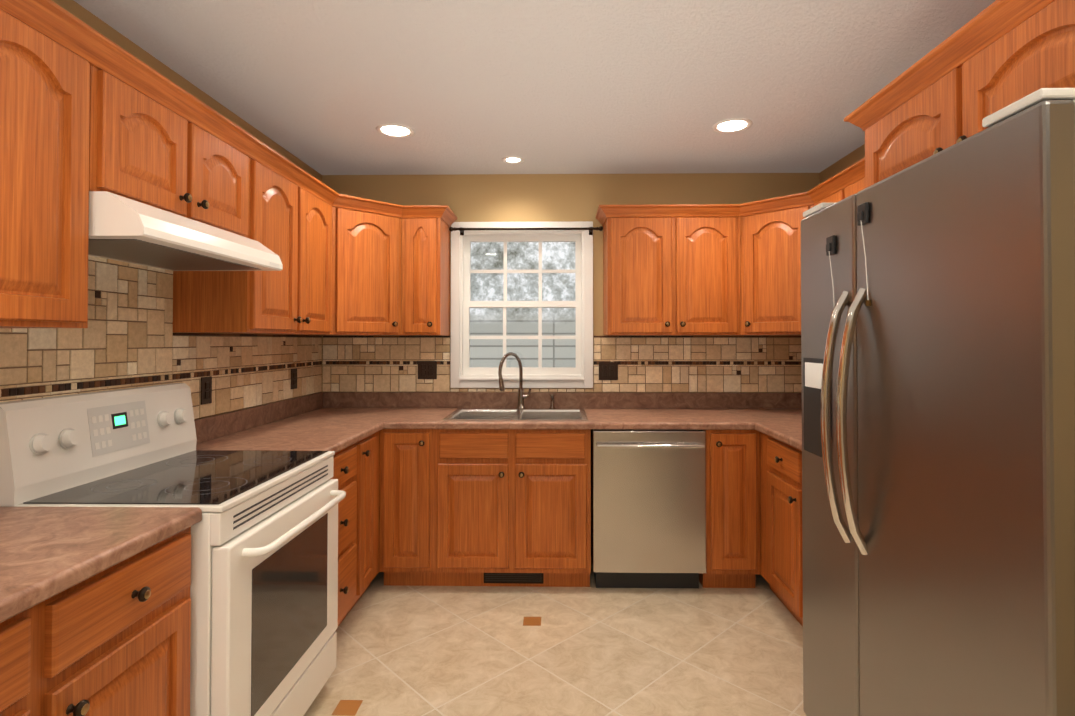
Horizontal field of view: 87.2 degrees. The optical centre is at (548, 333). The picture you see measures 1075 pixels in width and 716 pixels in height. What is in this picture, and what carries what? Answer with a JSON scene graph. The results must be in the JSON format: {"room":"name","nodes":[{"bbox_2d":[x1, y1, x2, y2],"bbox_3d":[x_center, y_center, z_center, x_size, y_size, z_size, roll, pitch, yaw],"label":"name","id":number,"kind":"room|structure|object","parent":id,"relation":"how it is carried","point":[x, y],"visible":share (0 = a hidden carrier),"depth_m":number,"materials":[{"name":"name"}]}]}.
{"room":"kitchen","nodes":[
{"label":"kitchen","id":0,"kind":"room"},
{"bbox_2d":[51,0,321,419],"bbox_3d":[-1.612,0.141,0.598,0.150,2.440,6.200,0,-1,1],"label":"wall","id":1,"kind":"structure","parent":0,"point":[85,16],"depth_m":2.27,"materials":[{"name":"brown paint"}]},
{"bbox_2d":[0,9,89,327],"bbox_3d":[-1.351,-0.378,1.100,0.357,0.720,0.798,0,-1,1],"label":"upper cabinet","id":2,"kind":"object","parent":1,"relation":"attached to","point":[44,145],"visible":1,"depth_m":1.34,"materials":[{"name":"brown wood"}]},
{"bbox_2d":[89,64,248,237],"bbox_3d":[-1.338,-0.551,1.883,0.357,0.353,0.760,0,-1,1],"label":"upper cabinet","id":3,"kind":"object","parent":1,"relation":"attached to","point":[145,149],"visible":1,"depth_m":1.75,"materials":[{"name":"brown wood"}]},
{"bbox_2d":[88,191,282,270],"bbox_3d":[-1.285,-0.312,1.879,0.439,0.120,0.756,0,-1,1],"label":"range hood","id":4,"kind":"object","parent":3,"relation":"attached to","point":[124,229],"visible":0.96,"depth_m":1.72,"materials":[{"name":"white metal"}]},
{"bbox_2d":[172,158,331,334],"bbox_3d":[-1.325,-0.358,2.676,0.357,0.720,0.828,0,-1,1],"label":"upper cabinet","id":5,"kind":"object","parent":1,"relation":"attached to","point":[289,224],"visible":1,"depth_m":2.44,"materials":[{"name":"brown wood"}]},
{"bbox_2d":[74,0,995,174],"bbox_3d":[0.085,-1.130,0.587,3.845,0.100,6.800,0,-1,1],"label":"ceiling","id":6,"kind":"structure","parent":0,"point":[324,87],"depth_m":2.30,"materials":[{"name":"grey paint"}]},
{"bbox_2d":[376,123,414,137],"bbox_3d":[-0.790,-1.046,2.921,0.194,0.006,0.194,0,-1,1],"label":"recessed light","id":7,"kind":"object","parent":6,"relation":"in","point":[395,130],"visible":1,"depth_m":2.92,"materials":[{"name":"white"}]},
{"bbox_2d":[502,156,523,163],"bbox_3d":[-0.212,-1.040,3.391,0.134,0.006,0.134,0,-1,1],"label":"recessed light","id":8,"kind":"object","parent":6,"relation":"in","point":[512,159],"visible":1,"depth_m":3.38,"materials":[{"name":"white"}]},
{"bbox_2d":[712,118,751,132],"bbox_3d":[0.930,-1.047,2.852,0.194,0.006,0.194,0,-1,1],"label":"recessed light","id":9,"kind":"object","parent":6,"relation":"in","point":[732,125],"visible":1,"depth_m":2.85,"materials":[{"name":"white"}]},
{"bbox_2d":[304,558,805,715],"bbox_3d":[0.085,1.409,0.554,3.845,0.101,6.800,0,-1,1],"label":"floor","id":10,"kind":"structure","parent":0,"point":[592,650],"depth_m":2.44,"materials":[{"name":"tile"}]},
{"bbox_2d":[0,606,33,715],"bbox_3d":[-1.214,0.926,0.809,0.635,0.875,0.455,0,-1,1],"label":"base cabinet","id":11,"kind":"object","parent":10,"relation":"on","point":[16,659],"visible":0.95,"depth_m":0.99,"materials":[{"name":"brown wood"}]},
{"bbox_2d":[33,527,190,715],"bbox_3d":[-1.207,0.932,1.258,0.635,0.875,0.443,0,-1,1],"label":"base cabinet","id":12,"kind":"object","parent":10,"relation":"on","point":[114,640],"visible":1,"depth_m":1.23,"materials":[{"name":"brown wood"}]},
{"bbox_2d":[0,506,201,622],"bbox_3d":[-1.228,0.415,0.637,0.613,0.138,1.697,0,-1,1],"label":"countertop","id":13,"kind":"structure","parent":12,"relation":"on","point":[46,553],"depth_m":1.24,"materials":[{"name":"laminate"}]},
{"bbox_2d":[0,383,345,715],"bbox_3d":[-1.134,0.786,1.862,0.742,1.182,0.754,0,-1,1],"label":"range","id":14,"kind":"object","parent":10,"relation":"on","point":[264,580],"visible":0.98,"depth_m":1.71,"materials":[{"name":"white metal"}]},
{"bbox_2d":[330,443,356,625],"bbox_3d":[-1.187,0.947,2.462,0.635,0.875,0.438,0,-1,1],"label":"base cabinet","id":15,"kind":"object","parent":10,"relation":"on","point":[345,467],"visible":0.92,"depth_m":2.53,"materials":[{"name":"brown wood"}]},
{"bbox_2d":[194,400,387,452],"bbox_3d":[-1.195,0.441,2.639,0.613,0.138,0.777,0,-1,1],"label":"countertop","id":16,"kind":"structure","parent":15,"relation":"on","point":[285,425],"depth_m":2.76,"materials":[{"name":"laminate"}]},
{"bbox_2d":[339,431,379,624],"bbox_3d":[-1.175,0.957,3.180,0.635,0.875,0.998,0,-1,1],"label":"base cabinet","id":17,"kind":"object","parent":10,"relation":"on","point":[367,480],"visible":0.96,"depth_m":2.81,"materials":[{"name":"brown wood"}]},
{"bbox_2d":[288,392,399,399],"bbox_3d":[-1.193,0.450,3.373,0.593,0.138,0.510,0,-1,1],"label":"countertop","id":18,"kind":"structure","parent":17,"relation":"on","point":[322,395],"depth_m":3.67,"materials":[{"name":"laminate"}]},
{"bbox_2d":[379,429,436,585],"bbox_3d":[-0.759,0.959,3.332,0.293,0.875,0.680,0,-1,1],"label":"base cabinet","id":19,"kind":"object","parent":10,"relation":"on","point":[406,554],"visible":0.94,"depth_m":3.03,"materials":[{"name":"brown wood"}]},
{"bbox_2d":[434,429,590,586],"bbox_3d":[-0.190,0.958,3.323,0.845,0.875,0.680,0,-1,1],"label":"base cabinet","id":20,"kind":"object","parent":10,"relation":"on","point":[512,500],"visible":1,"depth_m":3.02,"materials":[{"name":"brown wood"}]},
{"bbox_2d":[484,573,543,583],"bbox_3d":[-0.191,1.340,3.101,0.330,0.070,0.005,0,-1,1],"label":"air vent","id":21,"kind":"object","parent":20,"relation":"attached to","point":[529,578],"visible":0.73,"depth_m":3.10,"materials":[{"name":"brown metal"}]},
{"bbox_2d":[384,392,801,429],"bbox_3d":[0.130,0.450,3.335,3.241,0.138,0.658,0,-1,1],"label":"countertop","id":22,"kind":"structure","parent":20,"relation":"on","point":[409,410],"depth_m":3.62,"materials":[{"name":"laminate"}]},
{"bbox_2d":[442,408,587,420],"bbox_3d":[-0.177,0.566,3.355,0.800,0.178,0.560,0,-1,1],"label":"sink","id":23,"kind":"object","parent":22,"relation":"in","point":[515,414],"visible":0.29,"depth_m":3.53,"materials":[{"name":"silver metal"}]},
{"bbox_2d":[498,352,555,408],"bbox_3d":[-0.127,0.298,3.503,0.344,0.360,0.228,0,-1,1],"label":"faucet","id":24,"kind":"object","parent":22,"relation":"on","point":[521,396],"visible":1,"depth_m":3.57,"materials":[{"name":"silver metal"}]},
{"bbox_2d":[591,429,705,588],"bbox_3d":[0.545,0.959,3.282,0.600,0.872,0.642,0,-1,1],"label":"dishwasher","id":25,"kind":"object","parent":10,"relation":"on","point":[648,508],"visible":0.98,"depth_m":3.01,"materials":[{"name":"grey metal"}]},
{"bbox_2d":[699,430,759,587],"bbox_3d":[0.993,0.958,3.304,0.285,0.875,0.680,0,-1,1],"label":"base cabinet","id":26,"kind":"object","parent":10,"relation":"on","point":[732,508],"visible":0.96,"depth_m":3.00,"materials":[{"name":"brown wood"}]},
{"bbox_2d":[760,432,784,605],"bbox_3d":[1.443,0.958,3.257,0.613,0.875,0.758,0,-1,1],"label":"base cabinet","id":27,"kind":"object","parent":10,"relation":"on","point":[764,467],"visible":0.11,"depth_m":2.97,"materials":[{"name":"brown wood"}]},
{"bbox_2d":[752,400,801,450],"bbox_3d":[1.412,0.439,2.459,0.648,0.138,1.052,0,-1,1],"label":"countertop","id":28,"kind":"structure","parent":27,"relation":"on","point":[781,420],"depth_m":3.13,"materials":[{"name":"laminate"}]},
{"bbox_2d":[767,436,802,626],"bbox_3d":[1.407,0.950,2.669,0.665,0.875,0.420,0,-1,1],"label":"base cabinet","id":29,"kind":"object","parent":10,"relation":"on","point":[785,556],"visible":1,"depth_m":2.64,"materials":[{"name":"brown wood"}]},
{"bbox_2d":[801,88,1074,715],"bbox_3d":[1.245,0.475,1.437,0.929,1.792,0.976,0,-1,1],"label":"refrigerator","id":30,"kind":"object","parent":10,"relation":"on","point":[938,399],"visible":1,"depth_m":1.21,"materials":[{"name":"grey metal"}]},
{"bbox_2d":[321,173,818,392],"bbox_3d":[0.137,0.181,3.745,3.545,2.440,0.150,0,-1,1],"label":"wall","id":31,"kind":"structure","parent":0,"point":[520,197],"depth_m":3.68,"materials":[{"name":"brown paint"}]},
{"bbox_2d":[320,206,413,335],"bbox_3d":[-1.186,-0.348,3.392,0.608,0.720,0.608,0,-1,1],"label":"upper cabinet","id":32,"kind":"object","parent":31,"relation":"attached to","point":[366,273],"visible":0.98,"depth_m":3.22,"materials":[{"name":"brown wood"}]},
{"bbox_2d":[0,255,801,418],"bbox_3d":[0.109,0.040,2.071,3.243,0.820,3.199,0,-1,1],"label":"tile backsplash","id":33,"kind":"structure","parent":31,"relation":"attached to","point":[127,338],"depth_m":2.89,"materials":[{"name":"brown tile"}]},
{"bbox_2d":[201,376,211,404],"bbox_3d":[-1.491,0.250,2.465,0.010,0.118,0.072,0,-1,1],"label":"electrical outlet","id":34,"kind":"object","parent":33,"relation":"attached to","point":[206,390],"visible":1,"depth_m":2.46,"materials":[{"name":"brown plastic"}]},
{"bbox_2d":[291,368,296,388],"bbox_3d":[-1.478,0.265,3.285,0.010,0.118,0.072,0,-1,1],"label":"electrical outlet","id":35,"kind":"object","parent":33,"relation":"attached to","point":[293,378],"visible":1,"depth_m":3.28,"materials":[{"name":"brown plastic"}]},
{"bbox_2d":[418,361,436,378],"bbox_3d":[-0.787,0.240,3.668,0.124,0.118,0.010,0,-1,1],"label":"electrical outlet","id":36,"kind":"object","parent":33,"relation":"attached to","point":[427,369],"visible":1,"depth_m":3.67,"materials":[{"name":"brown plastic"}]},
{"bbox_2d":[599,362,617,379],"bbox_3d":[0.389,0.245,3.649,0.124,0.118,0.010,0,-1,1],"label":"electrical outlet","id":37,"kind":"object","parent":33,"relation":"attached to","point":[608,370],"visible":1,"depth_m":3.65,"materials":[{"name":"brown plastic"}]},
{"bbox_2d":[401,218,449,335],"bbox_3d":[-0.761,-0.347,3.512,0.233,0.720,0.355,0,-1,1],"label":"upper cabinet","id":38,"kind":"object","parent":31,"relation":"attached to","point":[425,276],"visible":1,"depth_m":3.37,"materials":[{"name":"brown wood"}]},
{"bbox_2d":[450,221,592,387],"bbox_3d":[-0.171,-0.184,3.736,0.926,1.080,0.182,0,-1,1],"label":"double-hung window","id":39,"kind":"structure","parent":31,"relation":"in","point":[463,374],"depth_m":3.71,"materials":[{"name":"white wood"}]},
{"bbox_2d":[449,226,602,234],"bbox_3d":[-0.143,-0.661,3.629,0.986,0.050,0.071,0,-1,1],"label":"curtain rod","id":40,"kind":"object","parent":39,"relation":"attached to","point":[461,229],"visible":1,"depth_m":3.60,"materials":[{"name":"brown metal"}]},
{"bbox_2d":[0,0,1054,226],"bbox_3d":[0.111,-0.740,2.169,2.635,0.063,2.974,0,-1,1],"label":"crown molding","id":41,"kind":"structure","parent":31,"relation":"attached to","point":[975,35],"depth_m":1.78,"materials":[{"name":"brown wood"}]},
{"bbox_2d":[603,217,739,334],"bbox_3d":[0.749,-0.347,3.487,0.788,0.720,0.355,0,-1,1],"label":"upper cabinet","id":42,"kind":"object","parent":31,"relation":"attached to","point":[671,275],"visible":0.98,"depth_m":3.35,"materials":[{"name":"brown wood"}]},
{"bbox_2d":[740,204,813,334],"bbox_3d":[1.447,-0.349,3.349,0.608,0.720,0.608,0,-1,1],"label":"upper cabinet","id":43,"kind":"object","parent":31,"relation":"attached to","point":[770,273],"visible":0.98,"depth_m":3.20,"materials":[{"name":"brown wood"}]},
{"bbox_2d":[819,144,864,183],"bbox_3d":[1.782,0.140,0.543,0.150,2.440,6.200,0,-1,1],"label":"wall","id":44,"kind":"structure","parent":0,"point":[848,160],"depth_m":3.36,"materials":[{"name":"brown paint"}]},
{"bbox_2d":[814,178,864,205],"bbox_3d":[1.563,-0.357,2.712,0.355,0.720,0.658,0,-1,1],"label":"upper cabinet","id":45,"kind":"object","parent":44,"relation":"attached to","point":[852,189],"visible":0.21,"depth_m":2.69,"materials":[{"name":"brown wood"}]},
{"bbox_2d":[865,0,1074,187],"bbox_3d":[1.388,-0.580,1.494,0.665,0.305,0.960,0,-1,1],"label":"upper cabinet","id":46,"kind":"object","parent":44,"relation":"attached to","point":[1033,53],"visible":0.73,"depth_m":1.43,"materials":[{"name":"brown wood"}]},
{"label":"outside","id":47,"kind":"structure","parent":0,"visible":0},
{"bbox_2d":[470,242,575,366],"bbox_3d":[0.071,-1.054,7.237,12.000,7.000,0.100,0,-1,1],"label":"window glass","id":48,"kind":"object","parent":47,"point":[548,319],"depth_m":7.18,"materials":[{"name":"clear glass"}]}
]}

